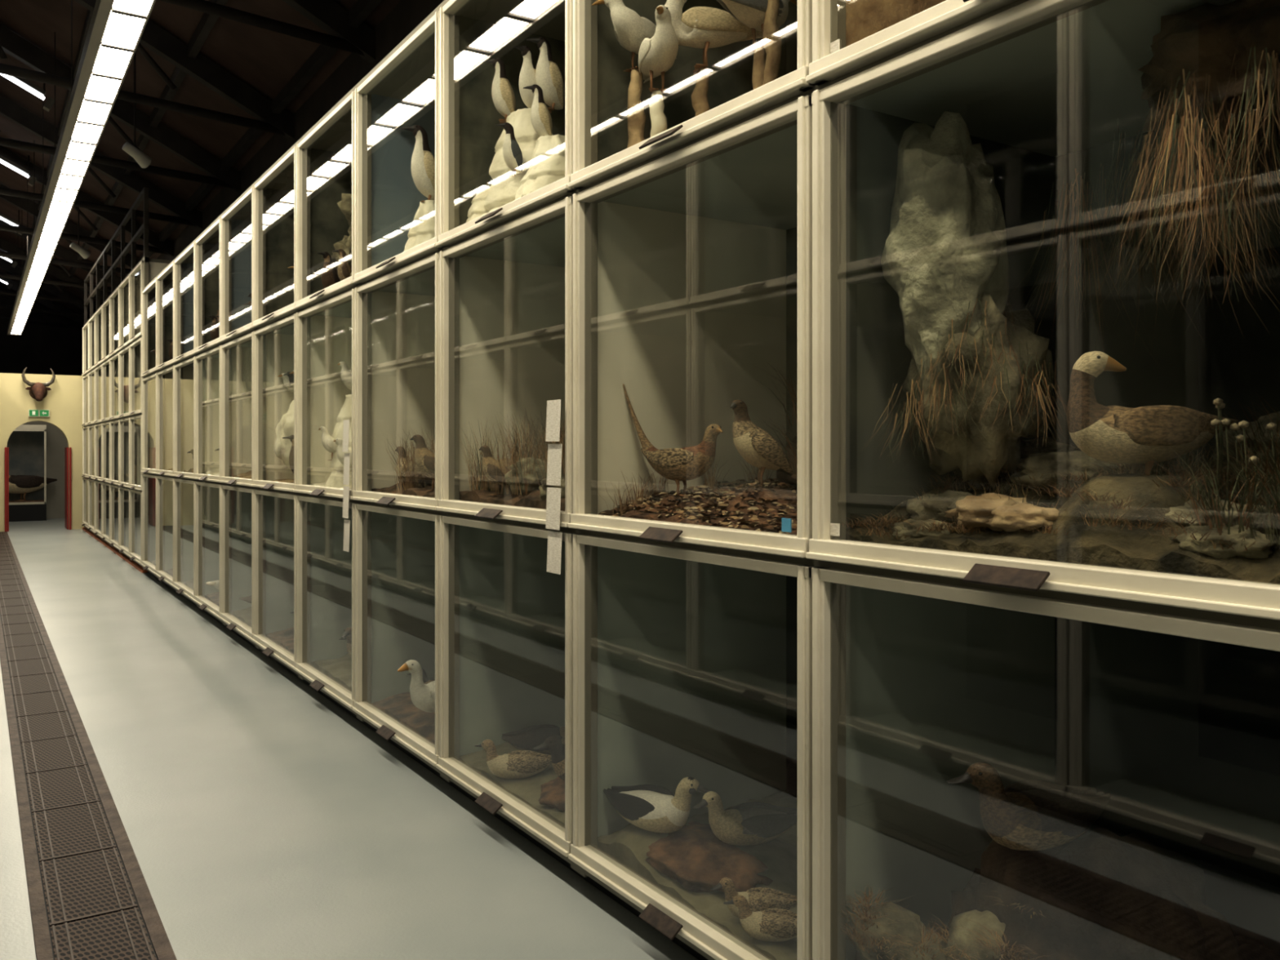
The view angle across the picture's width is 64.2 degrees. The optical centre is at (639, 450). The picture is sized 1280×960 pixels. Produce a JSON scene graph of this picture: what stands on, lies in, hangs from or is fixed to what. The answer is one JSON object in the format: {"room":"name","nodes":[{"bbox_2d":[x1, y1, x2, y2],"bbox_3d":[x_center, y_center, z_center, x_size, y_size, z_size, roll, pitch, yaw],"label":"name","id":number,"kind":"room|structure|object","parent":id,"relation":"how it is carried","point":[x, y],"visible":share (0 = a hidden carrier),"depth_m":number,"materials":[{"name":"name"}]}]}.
{"room":"museum","nodes":[
{"label":"museum","id":0,"kind":"room"},
{"bbox_2d":[0,284,82,375],"bbox_3d":[-19.683,-3.100,29.069,7.700,9.200,0.200,0,0,-33],"label":"wall","id":1,"kind":"structure","parent":0,"point":[40,348],"depth_m":30.22,"materials":[{"name":"paint"}]},
{"bbox_2d":[0,373,84,531],"bbox_3d":[-11.552,0.035,19.059,4.390,2.930,0.250,0,0,-33],"label":"wall","id":2,"kind":"structure","parent":0,"point":[64,402],"depth_m":19.25,"materials":[{"name":"beige paint"}]},
{"bbox_2d":[4,447,8,531],"bbox_3d":[-11.819,0.720,19.034,0.065,1.560,0.600,0,0,-33],"label":"door","id":3,"kind":"structure","parent":2,"relation":"in","point":[6,449],"depth_m":18.79,"materials":[{"name":"red paint"}]},
{"bbox_2d":[21,367,55,401],"bbox_3d":[-11.185,-1.226,18.982,0.403,0.631,0.403,0,0,12],"label":"trophy","id":4,"kind":"object","parent":2,"relation":"attached to","point":[37,391],"visible":1,"depth_m":18.90,"materials":[{"name":"brown fur"}]},
{"bbox_2d":[65,447,71,529],"bbox_3d":[-10.975,0.720,19.585,0.070,1.560,0.600,0,0,-33],"label":"door","id":5,"kind":"structure","parent":2,"relation":"in","point":[66,448],"depth_m":19.35,"materials":[{"name":"red paint"}]},
{"bbox_2d":[22,421,67,518],"bbox_3d":[-12.417,0.035,20.853,3.700,2.930,3.700,0,0,-33],"label":"wall","id":6,"kind":"structure","parent":0,"point":[56,442],"depth_m":22.59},
{"bbox_2d":[0,0,400,315],"bbox_3d":[-8.937,-5.525,12.677,7.800,4.050,39.400,0,0,-33],"label":"ceiling","id":7,"kind":"structure","parent":0,"point":[265,60],"depth_m":11.96,"materials":[{"name":"grey"}]},
{"bbox_2d":[0,155,36,186],"bbox_3d":[-10.553,-4.946,16.159,1.729,1.288,0.120,0,0,-33],"label":"tube light","id":8,"kind":"object","parent":7,"relation":"hanging from","point":[4,161],"visible":1,"depth_m":16.47,"materials":[{"name":"grey"}]},
{"bbox_2d":[0,73,54,111],"bbox_3d":[-8.150,-4.946,12.473,1.729,1.288,0.120,0,0,-33],"label":"tube light","id":9,"kind":"object","parent":7,"relation":"hanging from","point":[24,83],"visible":0.7,"depth_m":12.79,"materials":[{"name":"grey"}]},
{"bbox_2d":[7,0,155,335],"bbox_3d":[-5.665,-3.649,10.031,0.262,2.178,30.006,0,0,-33],"label":"strip light","id":10,"kind":"object","parent":7,"relation":"hanging from","point":[116,28],"depth_m":8.11,"materials":[{"name":"plastic"}]},
{"bbox_2d":[121,52,151,168],"bbox_3d":[-5.425,-3.747,11.014,0.149,1.357,0.298,0,0,29],"label":"track spotlight","id":11,"kind":"object","parent":7,"relation":"hanging from","point":[141,158],"visible":0.94,"depth_m":11.00,"materials":[{"name":"beige"}]},
{"bbox_2d":[0,0,382,328],"bbox_3d":[-9.021,-5.340,12.622,7.790,4.043,39.000,0,0,-33],"label":"roof truss","id":12,"kind":"object","parent":7,"relation":"attached to","point":[347,30],"visible":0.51,"depth_m":12.41,"materials":[{"name":"metal"}]},
{"bbox_2d":[156,0,444,260],"bbox_3d":[-5.879,-1.300,14.670,0.300,5.600,39.000,0,0,-33],"label":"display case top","id":13,"kind":"structure","parent":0,"point":[407,15],"depth_m":10.25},
{"bbox_2d":[0,518,697,959],"bbox_3d":[-8.895,1.545,12.704,7.500,0.110,39.000,0,0,-33],"label":"floor","id":14,"kind":"structure","parent":0,"point":[261,819],"depth_m":4.16,"materials":[{"name":"concrete"}]},
{"bbox_2d":[6,424,46,521],"bbox_3d":[-13.293,0.475,21.923,0.900,2.050,0.650,0,0,-33],"label":"display case","id":15,"kind":"object","parent":14,"relation":"on","point":[27,444],"visible":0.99,"depth_m":22.10,"materials":[{"name":"black"}]},
{"bbox_2d":[8,475,57,501],"bbox_3d":[-13.269,0.619,21.917,0.484,0.920,1.368,0,0,37],"label":"cormorant","id":16,"kind":"object","parent":15,"relation":"in","point":[18,484],"visible":0.7,"depth_m":21.80,"materials":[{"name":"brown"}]},
{"bbox_2d":[81,255,172,572],"bbox_3d":[-7.930,-0.440,16.165,1.063,3.880,8.255,0,0,-33],"label":"glass display cabinet","id":17,"kind":"object","parent":14,"relation":"on","point":[112,338],"visible":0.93,"depth_m":14.94,"materials":[{"name":"brown"}]},
{"bbox_2d":[82,527,147,573],"bbox_3d":[-8.338,1.482,15.989,0.060,0.035,8.305,0,0,-33],"label":"baseboard","id":18,"kind":"structure","parent":17,"relation":"attached to","point":[139,567],"depth_m":14.70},
{"bbox_2d":[84,186,148,324],"bbox_3d":[-8.285,-2.805,15.934,0.050,0.850,8.215,0,0,-33],"label":"rack","id":19,"kind":"object","parent":17,"relation":"on","point":[144,194],"visible":0.88,"depth_m":14.52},
{"bbox_2d":[140,0,1279,959],"bbox_3d":[-1.135,-0.245,5.741,1.063,3.490,16.732,0,0,-33],"label":"glass display cabinet","id":20,"kind":"object","parent":14,"relation":"on","point":[854,680],"visible":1,"depth_m":3.50,"materials":[{"name":"brown"}]},
{"bbox_2d":[266,627,293,653],"bbox_3d":[-2.073,1.325,7.256,0.870,0.107,1.154,0,0,-33],"label":"ground","id":21,"kind":"structure","parent":20,"relation":"in","point":[285,638],"depth_m":7.35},
{"bbox_2d":[272,478,293,483],"bbox_3d":[-2.073,0.198,7.256,0.870,0.109,1.154,0,0,-33],"label":"rocky ground","id":22,"kind":"structure","parent":20,"relation":"in","point":[290,481],"depth_m":7.41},
{"bbox_2d":[273,400,293,476],"bbox_3d":[-2.302,-0.099,7.219,0.508,0.631,0.863,0,0,-33],"label":"ledge","id":23,"kind":"object","parent":22,"relation":"on","point":[285,428],"visible":0.15,"depth_m":7.08,"materials":[{"name":"paint"}]},
{"bbox_2d":[310,653,351,691],"bbox_3d":[-1.424,1.328,6.260,0.870,0.102,1.154,0,0,-33],"label":"ground","id":24,"kind":"structure","parent":20,"relation":"in","point":[340,669],"depth_m":6.25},
{"bbox_2d":[310,481,351,488],"bbox_3d":[-1.424,0.198,6.260,0.870,0.108,1.154,0,0,-33],"label":"snowy ground","id":25,"kind":"structure","parent":20,"relation":"on","point":[322,484],"depth_m":6.44,"materials":[{"name":"paint"}]},
{"bbox_2d":[324,394,351,488],"bbox_3d":[-1.709,-0.044,6.223,0.382,0.592,0.658,0,0,-33],"label":"pile","id":26,"kind":"object","parent":25,"relation":"on","point":[335,479],"visible":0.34,"depth_m":6.12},
{"bbox_2d":[342,419,350,551],"bbox_3d":[-1.591,0.190,5.528,0.012,0.712,0.100,0,0,-33],"label":"label strip","id":27,"kind":"object","parent":20,"relation":"attached to","point":[346,423],"visible":1,"depth_m":5.52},
{"bbox_2d":[371,692,435,744],"bbox_3d":[-0.775,1.327,5.265,0.870,0.103,1.154,0,0,-33],"label":"ground","id":28,"kind":"structure","parent":20,"relation":"in","point":[400,707],"depth_m":5.18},
{"bbox_2d":[397,659,435,712],"bbox_3d":[-0.962,1.176,5.032,0.484,0.325,0.171,0,0,-33],"label":"bird","id":29,"kind":"object","parent":28,"relation":"on","point":[422,695],"visible":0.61,"depth_m":4.93},
{"bbox_2d":[371,482,435,497],"bbox_3d":[-0.775,0.149,5.265,0.870,0.206,1.154,0,0,-33],"label":"rocky ground","id":30,"kind":"structure","parent":20,"relation":"in","point":[421,491],"depth_m":5.09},
{"bbox_2d":[379,425,435,493],"bbox_3d":[-0.921,0.029,5.181,0.586,0.363,1.185,0,0,-33],"label":"reeds","id":31,"kind":"object","parent":30,"relation":"on","point":[410,484],"visible":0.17,"depth_m":5.13,"materials":[{"name":"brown plant"}]},
{"bbox_2d":[395,446,426,487],"bbox_3d":[-1.174,0.099,5.202,0.188,0.240,0.116,0,0,27],"label":"stuffed partridge","id":32,"kind":"object","parent":30,"relation":"on","point":[397,449],"visible":0.69,"depth_m":5.17,"materials":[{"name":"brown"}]},
{"bbox_2d":[409,434,435,491],"bbox_3d":[-1.013,0.060,4.973,0.214,0.275,0.133,0,0,-3],"label":"stuffed partridge","id":33,"kind":"object","parent":30,"relation":"on","point":[422,452],"visible":0.71,"depth_m":4.94,"materials":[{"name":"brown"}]},
{"bbox_2d":[459,742,564,826],"bbox_3d":[-0.126,1.335,4.270,0.870,0.087,1.154,0,0,-33],"label":"sandy ground","id":34,"kind":"structure","parent":20,"relation":"in","point":[528,789],"depth_m":4.16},
{"bbox_2d":[474,739,551,778],"bbox_3d":[-0.509,1.268,4.206,0.333,0.162,0.126,0,0,-15],"label":"duck","id":35,"kind":"object","parent":34,"relation":"on","point":[517,764],"visible":0.95,"depth_m":4.17},
{"bbox_2d":[501,724,564,755],"bbox_3d":[-0.384,1.231,4.455,0.440,0.203,0.166,0,0,-3],"label":"duck","id":36,"kind":"object","parent":34,"relation":"on","point":[528,738],"visible":0.41,"depth_m":4.40},
{"bbox_2d":[538,776,564,811],"bbox_3d":[-0.183,1.332,3.962,0.435,0.131,0.487,0,0,-33],"label":"earth mound","id":37,"kind":"object","parent":34,"relation":"on","point":[553,792],"visible":0.23,"depth_m":3.89,"materials":[{"name":"soil"}]},
{"bbox_2d":[533,736,564,781],"bbox_3d":[-0.211,1.187,3.949,0.418,0.192,0.158,0,0,-23],"label":"duck","id":38,"kind":"object","parent":37,"relation":"on","point":[553,744],"visible":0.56,"depth_m":3.88},
{"bbox_2d":[459,488,564,511],"bbox_3d":[-0.126,0.147,4.270,0.870,0.210,1.154,0,0,-33],"label":"rocky ground","id":39,"kind":"structure","parent":20,"relation":"in","point":[532,500],"depth_m":4.15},
{"bbox_2d":[479,445,510,495],"bbox_3d":[-0.596,0.082,4.242,0.160,0.206,0.100,0,0,17],"label":"stuffed partridge","id":40,"kind":"object","parent":39,"relation":"on","point":[487,467],"visible":0.77,"depth_m":4.22,"materials":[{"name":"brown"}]},
{"bbox_2d":[455,408,564,495],"bbox_3d":[-0.281,-0.004,4.210,0.596,0.401,1.241,0,0,-33],"label":"reeds","id":41,"kind":"object","parent":39,"relation":"on","point":[523,453],"visible":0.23,"depth_m":4.31,"materials":[{"name":"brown plant"}]},
{"bbox_2d":[504,457,546,493],"bbox_3d":[-0.442,0.115,4.184,0.221,0.175,0.252,0,0,-4],"label":"rock","id":42,"kind":"object","parent":39,"relation":"on","point":[532,479],"visible":0.55,"depth_m":4.11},
{"bbox_2d":[545,399,562,574],"bbox_3d":[-0.300,0.125,3.547,0.012,0.602,0.100,0,0,-33],"label":"label strip","id":43,"kind":"object","parent":20,"relation":"attached to","point":[553,464],"visible":1,"depth_m":3.54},
{"bbox_2d":[597,790,796,959],"bbox_3d":[0.522,1.319,3.275,0.870,0.120,1.154,0,0,-33],"label":"sandy ground","id":44,"kind":"structure","parent":20,"relation":"in","point":[628,846],"depth_m":3.22,"materials":[{"name":"sand"}]},
{"bbox_2d":[603,777,713,833],"bbox_3d":[0.047,1.163,3.405,0.430,0.203,0.157,0,0,44],"label":"stuffed eider","id":45,"kind":"object","parent":44,"relation":"on","point":[649,807],"visible":0.99,"depth_m":3.34,"materials":[{"name":"grey"}]},
{"bbox_2d":[645,821,773,892],"bbox_3d":[0.191,1.313,3.322,0.345,0.117,0.644,0,0,-33],"label":"earth mound","id":46,"kind":"object","parent":44,"relation":"on","point":[692,855],"visible":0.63,"depth_m":3.19,"materials":[{"name":"soil"}]},
{"bbox_2d":[693,791,796,845],"bbox_3d":[0.345,1.174,3.286,0.390,0.182,0.142,0,0,-16],"label":"duck","id":47,"kind":"object","parent":44,"relation":"on","point":[747,824],"visible":0.91,"depth_m":3.23},
{"bbox_2d":[711,877,796,917],"bbox_3d":[0.331,1.284,2.932,0.260,0.122,0.094,0,0,-1],"label":"stuffed duckling","id":48,"kind":"object","parent":44,"relation":"on","point":[759,899],"visible":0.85,"depth_m":2.91,"materials":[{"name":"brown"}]},
{"bbox_2d":[723,894,796,942],"bbox_3d":[0.357,1.292,2.819,0.253,0.116,0.096,0,0,7],"label":"stuffed duckling","id":49,"kind":"object","parent":44,"relation":"on","point":[772,924],"visible":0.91,"depth_m":2.80,"materials":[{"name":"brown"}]},
{"bbox_2d":[598,477,796,534],"bbox_3d":[0.475,0.160,3.247,0.774,0.137,1.156,0,0,-33],"label":"leaf litter","id":50,"kind":"object","parent":20,"relation":"on","point":[648,506],"visible":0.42,"depth_m":3.20,"materials":[{"name":"plant"}]},
{"bbox_2d":[622,383,723,497],"bbox_3d":[0.103,-0.069,3.490,0.425,0.448,0.130,0,0,30],"label":"stuffed pheasant","id":51,"kind":"object","parent":50,"relation":"on","point":[689,463],"visible":0.99,"depth_m":3.41,"materials":[{"name":"brown"}]},
{"bbox_2d":[600,454,773,515],"bbox_3d":[0.153,0.112,3.562,0.664,0.217,0.380,0,0,-19],"label":"dry twigs","id":52,"kind":"object","parent":50,"relation":"on","point":[660,488],"visible":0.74,"depth_m":3.57,"materials":[{"name":"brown plant"}]},
{"bbox_2d":[729,399,793,487],"bbox_3d":[0.381,-0.023,3.228,0.202,0.275,0.133,0,0,-3],"label":"stuffed grouse","id":53,"kind":"object","parent":50,"relation":"on","point":[762,451],"visible":0.98,"depth_m":3.19,"materials":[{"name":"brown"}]},
{"bbox_2d":[776,435,796,487],"bbox_3d":[0.599,0.052,3.262,0.254,0.246,0.411,0,0,-33],"label":"rock","id":54,"kind":"object","parent":50,"relation":"on","point":[791,480],"visible":0.07,"depth_m":3.28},
{"bbox_2d":[756,359,796,475],"bbox_3d":[0.613,-0.092,3.147,0.589,0.383,0.684,0,0,3],"label":"shrub","id":55,"kind":"object","parent":54,"relation":"on","point":[792,388],"visible":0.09,"depth_m":3.22,"materials":[{"name":"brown plant"}]},
{"bbox_2d":[845,454,1279,584],"bbox_3d":[1.171,0.126,2.280,0.870,0.252,1.154,0,0,-33],"label":"mossy ground","id":56,"kind":"structure","parent":20,"relation":"on","point":[1104,545],"depth_m":1.99,"materials":[{"name":"soil"}]},
{"bbox_2d":[891,518,958,541],"bbox_3d":[0.663,0.194,2.397,0.129,0.065,0.191,0,0,-33],"label":"mossy rock","id":57,"kind":"object","parent":56,"relation":"on","point":[912,531],"visible":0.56,"depth_m":2.36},
{"bbox_2d":[906,489,983,523],"bbox_3d":[0.779,0.149,2.464,0.226,0.109,0.300,0,0,-33],"label":"mossy rock","id":58,"kind":"object","parent":56,"relation":"on","point":[939,504],"visible":0.45,"depth_m":2.43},
{"bbox_2d":[902,293,1054,489],"bbox_3d":[0.806,-0.158,2.478,0.310,0.512,0.398,0,0,-33],"label":"mossy rock crag","id":59,"kind":"object","parent":56,"relation":"on","point":[984,462],"visible":0.7,"depth_m":2.37,"materials":[{"name":"stone"}]},
{"bbox_2d":[880,111,1008,383],"bbox_3d":[0.738,-0.458,2.455,0.254,0.698,0.318,0,0,-33],"label":"rock","id":60,"kind":"object","parent":59,"relation":"on","point":[945,246],"visible":0.89,"depth_m":2.38,"materials":[{"name":"stone"}]},
{"bbox_2d":[851,297,1097,475],"bbox_3d":[0.762,-0.142,2.389,0.592,0.414,0.331,0,0,35],"label":"grass","id":61,"kind":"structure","parent":59,"relation":"hanging from","point":[1042,376],"depth_m":2.34,"materials":[{"name":"plant"}]},
{"bbox_2d":[944,492,1044,531],"bbox_3d":[0.802,0.140,2.310,0.188,0.089,0.227,0,0,-33],"label":"mossy rock","id":62,"kind":"object","parent":56,"relation":"on","point":[983,505],"visible":0.62,"depth_m":2.27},
{"bbox_2d":[955,436,1078,479],"bbox_3d":[0.965,0.037,2.613,0.280,0.144,0.385,0,0,-33],"label":"mossy rock","id":63,"kind":"object","parent":56,"relation":"on","point":[1037,446],"visible":0.09,"depth_m":2.52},
{"bbox_2d":[985,502,1059,531],"bbox_3d":[0.820,0.145,2.159,0.130,0.067,0.175,0,0,-33],"label":"mossy rock","id":64,"kind":"object","parent":56,"relation":"on","point":[1004,516],"visible":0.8,"depth_m":2.12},
{"bbox_2d":[841,461,1279,550],"bbox_3d":[1.008,0.111,2.262,0.629,0.192,1.201,0,0,-33],"label":"rocks","id":65,"kind":"object","parent":56,"relation":"on","point":[947,486],"visible":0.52,"depth_m":2.14,"materials":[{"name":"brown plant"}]},
{"bbox_2d":[1008,450,1128,494],"bbox_3d":[1.004,0.056,2.367,0.216,0.113,0.312,0,0,-33],"label":"mossy rock","id":66,"kind":"object","parent":56,"relation":"on","point":[1058,462],"visible":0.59,"depth_m":2.32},
{"bbox_2d":[877,441,1270,528],"bbox_3d":[1.152,0.084,2.300,0.951,0.248,1.212,0,0,-33],"label":"tufts","id":67,"kind":"object","parent":56,"relation":"on","point":[1187,458],"visible":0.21,"depth_m":2.29,"materials":[{"name":"green plant"}]},
{"bbox_2d":[1066,351,1240,475],"bbox_3d":[1.046,-0.063,2.084,0.357,0.276,0.145,0,0,-5],"label":"goose","id":68,"kind":"object","parent":56,"relation":"on","point":[1109,433],"visible":0.88,"depth_m":2.04,"materials":[{"name":"brown"}]},
{"bbox_2d":[1132,392,1279,545],"bbox_3d":[1.236,0.021,1.924,0.680,0.288,0.608,0,0,-17],"label":"plant","id":69,"kind":"object","parent":56,"relation":"on","point":[1265,483],"visible":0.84,"depth_m":1.82,"materials":[{"name":"green plant"}]},
{"bbox_2d":[1164,498,1275,529],"bbox_3d":[1.084,0.128,1.924,0.161,0.078,0.203,0,0,-33],"label":"mossy rock","id":70,"kind":"object","parent":56,"relation":"on","point":[1184,508],"visible":0.32,"depth_m":1.89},
{"bbox_2d":[1168,524,1277,559],"bbox_3d":[1.034,0.164,1.814,0.132,0.067,0.179,0,0,-33],"label":"mossy rock","id":71,"kind":"object","parent":56,"relation":"on","point":[1186,542],"visible":0.78,"depth_m":1.76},
{"bbox_2d":[1210,397,1276,508],"bbox_3d":[1.149,0.026,1.965,0.085,0.263,0.183,0,0,-10],"label":"dried flowers","id":72,"kind":"object","parent":56,"relation":"on","point":[1219,403],"visible":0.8,"depth_m":1.97,"materials":[{"name":"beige plant"}]},
{"bbox_2d":[1213,411,1279,462],"bbox_3d":[1.409,-0.010,2.114,0.326,0.161,0.411,0,0,-33],"label":"mossy rock","id":73,"kind":"object","parent":56,"relation":"on","point":[1273,417],"visible":0.32,"depth_m":2.11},
{"bbox_2d":[933,926,1279,959],"bbox_3d":[1.171,1.291,2.280,0.870,0.177,1.154,0,0,-33],"label":"rocky ground","id":74,"kind":"structure","parent":20,"relation":"on","point":[1251,949],"depth_m":2.49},
{"bbox_2d":[852,902,928,959],"bbox_3d":[0.612,1.232,2.472,0.182,0.260,0.210,0,0,-33],"label":"mossy boulder","id":75,"kind":"object","parent":74,"relation":"on","point":[908,928],"visible":0.77,"depth_m":2.43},
{"bbox_2d":[940,909,1005,959],"bbox_3d":[0.802,1.198,2.279,0.232,0.344,0.286,0,0,-33],"label":"mossy boulder","id":76,"kind":"object","parent":74,"relation":"on","point":[986,918],"visible":0.56,"depth_m":2.26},
{"bbox_2d":[946,827,1244,959],"bbox_3d":[0.975,1.104,2.262,0.541,0.550,0.667,0,0,-33],"label":"rock","id":77,"kind":"object","parent":74,"relation":"on","point":[1108,895],"visible":0.81,"depth_m":2.15,"materials":[{"name":"stone"}]},
{"bbox_2d":[946,762,1111,850],"bbox_3d":[0.875,0.778,2.267,0.433,0.203,0.157,0,0,-27],"label":"duck","id":78,"kind":"object","parent":77,"relation":"on","point":[1033,815],"visible":1,"depth_m":2.20},
{"bbox_3d":[0.866,1.245,2.149,0.218,0.267,0.260,0,0,-33],"label":"mossy boulder","id":79,"kind":"object","parent":74,"relation":"on","visible":0},
{"bbox_2d":[840,885,1053,959],"bbox_3d":[0.829,1.146,2.223,0.287,0.346,0.960,0,0,-33],"label":"tufts","id":80,"kind":"object","parent":79,"relation":"on","point":[865,918],"visible":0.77,"depth_m":2.40,"materials":[{"name":"green plant"}]},
{"bbox_2d":[1137,0,1279,138],"bbox_3d":[1.165,-0.744,1.920,0.285,0.300,0.489,0,0,-33],"label":"rock","id":81,"kind":"object","parent":20,"relation":"attached to","point":[1201,40],"visible":0.67,"depth_m":1.91,"materials":[{"name":"stone"}]},
{"bbox_2d":[1008,118,1279,373],"bbox_3d":[1.174,-0.484,2.324,0.570,0.627,0.691,0,0,-33],"label":"grass","id":82,"kind":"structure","parent":81,"relation":"hanging from","point":[1086,209],"depth_m":2.42,"materials":[{"name":"plant"}]},
{"bbox_2d":[1098,46,1279,336],"bbox_3d":[1.068,-0.449,1.872,0.313,0.483,0.479,0,0,-37],"label":"grass","id":83,"kind":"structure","parent":81,"relation":"hanging from","point":[1184,153],"depth_m":1.83,"materials":[{"name":"plant"}]},
{"bbox_3d":[-1.424,-0.963,6.260,0.870,0.113,1.154,0,0,-33],"label":"rocky ground","id":84,"kind":"structure","parent":20,"relation":"in","visible":0},
{"bbox_2d":[317,251,340,288],"bbox_3d":[-1.941,-1.094,6.341,0.116,0.278,0.145,0,0,37],"label":"stuffed falcon","id":85,"kind":"object","parent":84,"relation":"on","point":[329,277],"visible":0.71,"depth_m":6.32,"materials":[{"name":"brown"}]},
{"bbox_2d":[330,172,351,276],"bbox_3d":[-1.516,-1.399,6.328,0.719,0.985,0.819,0,0,-33],"label":"rock cliff","id":86,"kind":"object","parent":84,"relation":"on","point":[344,205],"visible":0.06,"depth_m":6.32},
{"bbox_2d":[332,248,351,280],"bbox_3d":[-1.793,-1.095,6.158,0.126,0.241,0.100,0,0,-3],"label":"stuffed falcon","id":87,"kind":"object","parent":84,"relation":"on","point":[344,269],"visible":0.7,"depth_m":6.13,"materials":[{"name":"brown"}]},
{"bbox_3d":[0.522,-0.956,3.275,0.870,0.099,1.154,0,0,-33],"label":"sandy ground","id":88,"kind":"structure","parent":20,"relation":"in","visible":0},
{"bbox_2d":[626,69,645,147],"bbox_3d":[-0.012,-1.101,3.482,0.085,0.406,0.093,0,0,-33],"label":"stump","id":89,"kind":"object","parent":88,"relation":"on","point":[636,113],"visible":0.64,"depth_m":3.47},
{"bbox_2d":[591,0,676,72],"bbox_3d":[0.006,-1.414,3.532,0.140,0.232,0.370,0,0,37],"label":"gull","id":90,"kind":"object","parent":89,"relation":"on","point":[630,28],"visible":0.73,"depth_m":3.41,"materials":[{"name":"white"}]},
{"bbox_2d":[648,90,666,137],"bbox_3d":[0.061,-1.044,3.382,0.076,0.301,0.091,0,0,-33],"label":"stump","id":91,"kind":"object","parent":88,"relation":"on","point":[658,118],"visible":0.44,"depth_m":3.36,"materials":[{"name":"paint"}]},
{"bbox_2d":[638,4,678,93],"bbox_3d":[0.053,-1.304,3.409,0.117,0.232,0.404,0,0,-13],"label":"gull","id":92,"kind":"object","parent":91,"relation":"on","point":[657,55],"visible":0.94,"depth_m":3.31,"materials":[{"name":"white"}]},
{"bbox_2d":[690,67,710,116],"bbox_3d":[0.203,-1.079,3.356,0.100,0.358,0.094,0,0,-33],"label":"stump","id":93,"kind":"object","parent":88,"relation":"on","point":[700,101],"visible":0.35,"depth_m":3.34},
{"bbox_2d":[664,0,781,74],"bbox_3d":[0.263,-1.383,3.365,0.403,0.260,0.139,0,0,-3],"label":"gull","id":94,"kind":"object","parent":93,"relation":"on","point":[705,28],"visible":0.74,"depth_m":3.32,"materials":[{"name":"brown"}]},
{"bbox_2d":[751,47,766,89],"bbox_3d":[0.385,-1.099,3.314,0.083,0.405,0.085,0,0,-33],"label":"stump","id":95,"kind":"object","parent":88,"relation":"on","point":[759,55],"visible":0.24,"depth_m":3.29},
{"bbox_2d":[716,0,796,52],"bbox_3d":[0.374,-1.418,3.295,0.429,0.239,0.120,0,0,-43],"label":"gull","id":96,"kind":"object","parent":95,"relation":"on","point":[751,13],"visible":0.84,"depth_m":3.25,"materials":[{"name":"brown"}]},
{"bbox_2d":[762,0,782,85],"bbox_3d":[0.424,-1.211,3.260,0.072,0.620,0.065,0,0,-33],"label":"stump","id":97,"kind":"object","parent":88,"relation":"on","point":[771,37],"visible":0.47,"depth_m":3.24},
{"bbox_3d":[-0.126,-0.960,4.270,0.870,0.107,1.154,0,0,-33],"label":"snowy ground","id":98,"kind":"structure","parent":20,"relation":"in","visible":0},
{"bbox_2d":[466,186,490,222],"bbox_3d":[-0.644,-1.023,4.444,0.222,0.234,0.264,0,0,-33],"label":"iceberg","id":99,"kind":"object","parent":98,"relation":"on","point":[477,209],"visible":0.22,"depth_m":4.38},
{"bbox_2d":[484,107,553,212],"bbox_3d":[-0.489,-1.168,4.372,0.384,0.524,0.617,0,0,-33],"label":"iceberg","id":100,"kind":"object","parent":98,"relation":"on","point":[504,188],"visible":0.33,"depth_m":4.26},
{"bbox_2d":[483,57,515,123],"bbox_3d":[-0.608,-1.564,4.427,0.145,0.278,0.116,0,0,-3],"label":"stuffed guillemot","id":101,"kind":"object","parent":100,"relation":"on","point":[503,95],"visible":0.89,"depth_m":4.39,"materials":[{"name":"grey"}]},
{"bbox_2d":[495,122,523,176],"bbox_3d":[-0.531,-1.227,4.149,0.111,0.213,0.089,0,0,-13],"label":"stuffed guillemot","id":102,"kind":"object","parent":100,"relation":"on","point":[512,153],"visible":1,"depth_m":4.13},
{"bbox_2d":[513,45,536,108],"bbox_3d":[-0.473,-1.564,4.307,0.145,0.278,0.116,0,0,-43],"label":"stuffed guillemot","id":103,"kind":"object","parent":100,"relation":"on","point":[527,73],"visible":0.63,"depth_m":4.28,"materials":[{"name":"grey"}]},
{"bbox_2d":[526,36,564,113],"bbox_3d":[-0.399,-1.578,4.281,0.159,0.305,0.128,0,0,-23],"label":"stuffed guillemot","id":104,"kind":"object","parent":100,"relation":"on","point":[548,77],"visible":0.97,"depth_m":4.25,"materials":[{"name":"grey"}]},
{"bbox_2d":[515,133,564,199],"bbox_3d":[-0.344,-1.073,4.080,0.328,0.334,0.426,0,0,-33],"label":"iceberg","id":105,"kind":"object","parent":98,"relation":"on","point":[547,163],"visible":0.35,"depth_m":3.97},
{"bbox_2d":[523,84,552,141],"bbox_3d":[-0.408,-1.351,4.089,0.121,0.231,0.097,0,0,-3],"label":"stuffed guillemot","id":106,"kind":"object","parent":105,"relation":"on","point":[540,117],"visible":0.84,"depth_m":4.06,"materials":[{"name":"grey"}]},
{"bbox_3d":[-0.775,-0.948,5.265,0.870,0.085,1.154,0,0,-33],"label":"snowy ground","id":107,"kind":"structure","parent":20,"relation":"on","visible":0},
{"bbox_2d":[404,200,435,251],"bbox_3d":[-1.057,-1.073,5.112,0.240,0.334,0.376,0,0,-33],"label":"iceberg","id":108,"kind":"object","parent":107,"relation":"on","point":[422,229],"visible":0.37,"depth_m":5.04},
{"bbox_2d":[400,124,435,202],"bbox_3d":[-1.093,-1.430,5.098,0.203,0.389,0.162,0,0,-18],"label":"stuffed guillemot","id":109,"kind":"object","parent":108,"relation":"on","point":[423,161],"visible":0.85,"depth_m":5.05,"materials":[{"name":"grey"}]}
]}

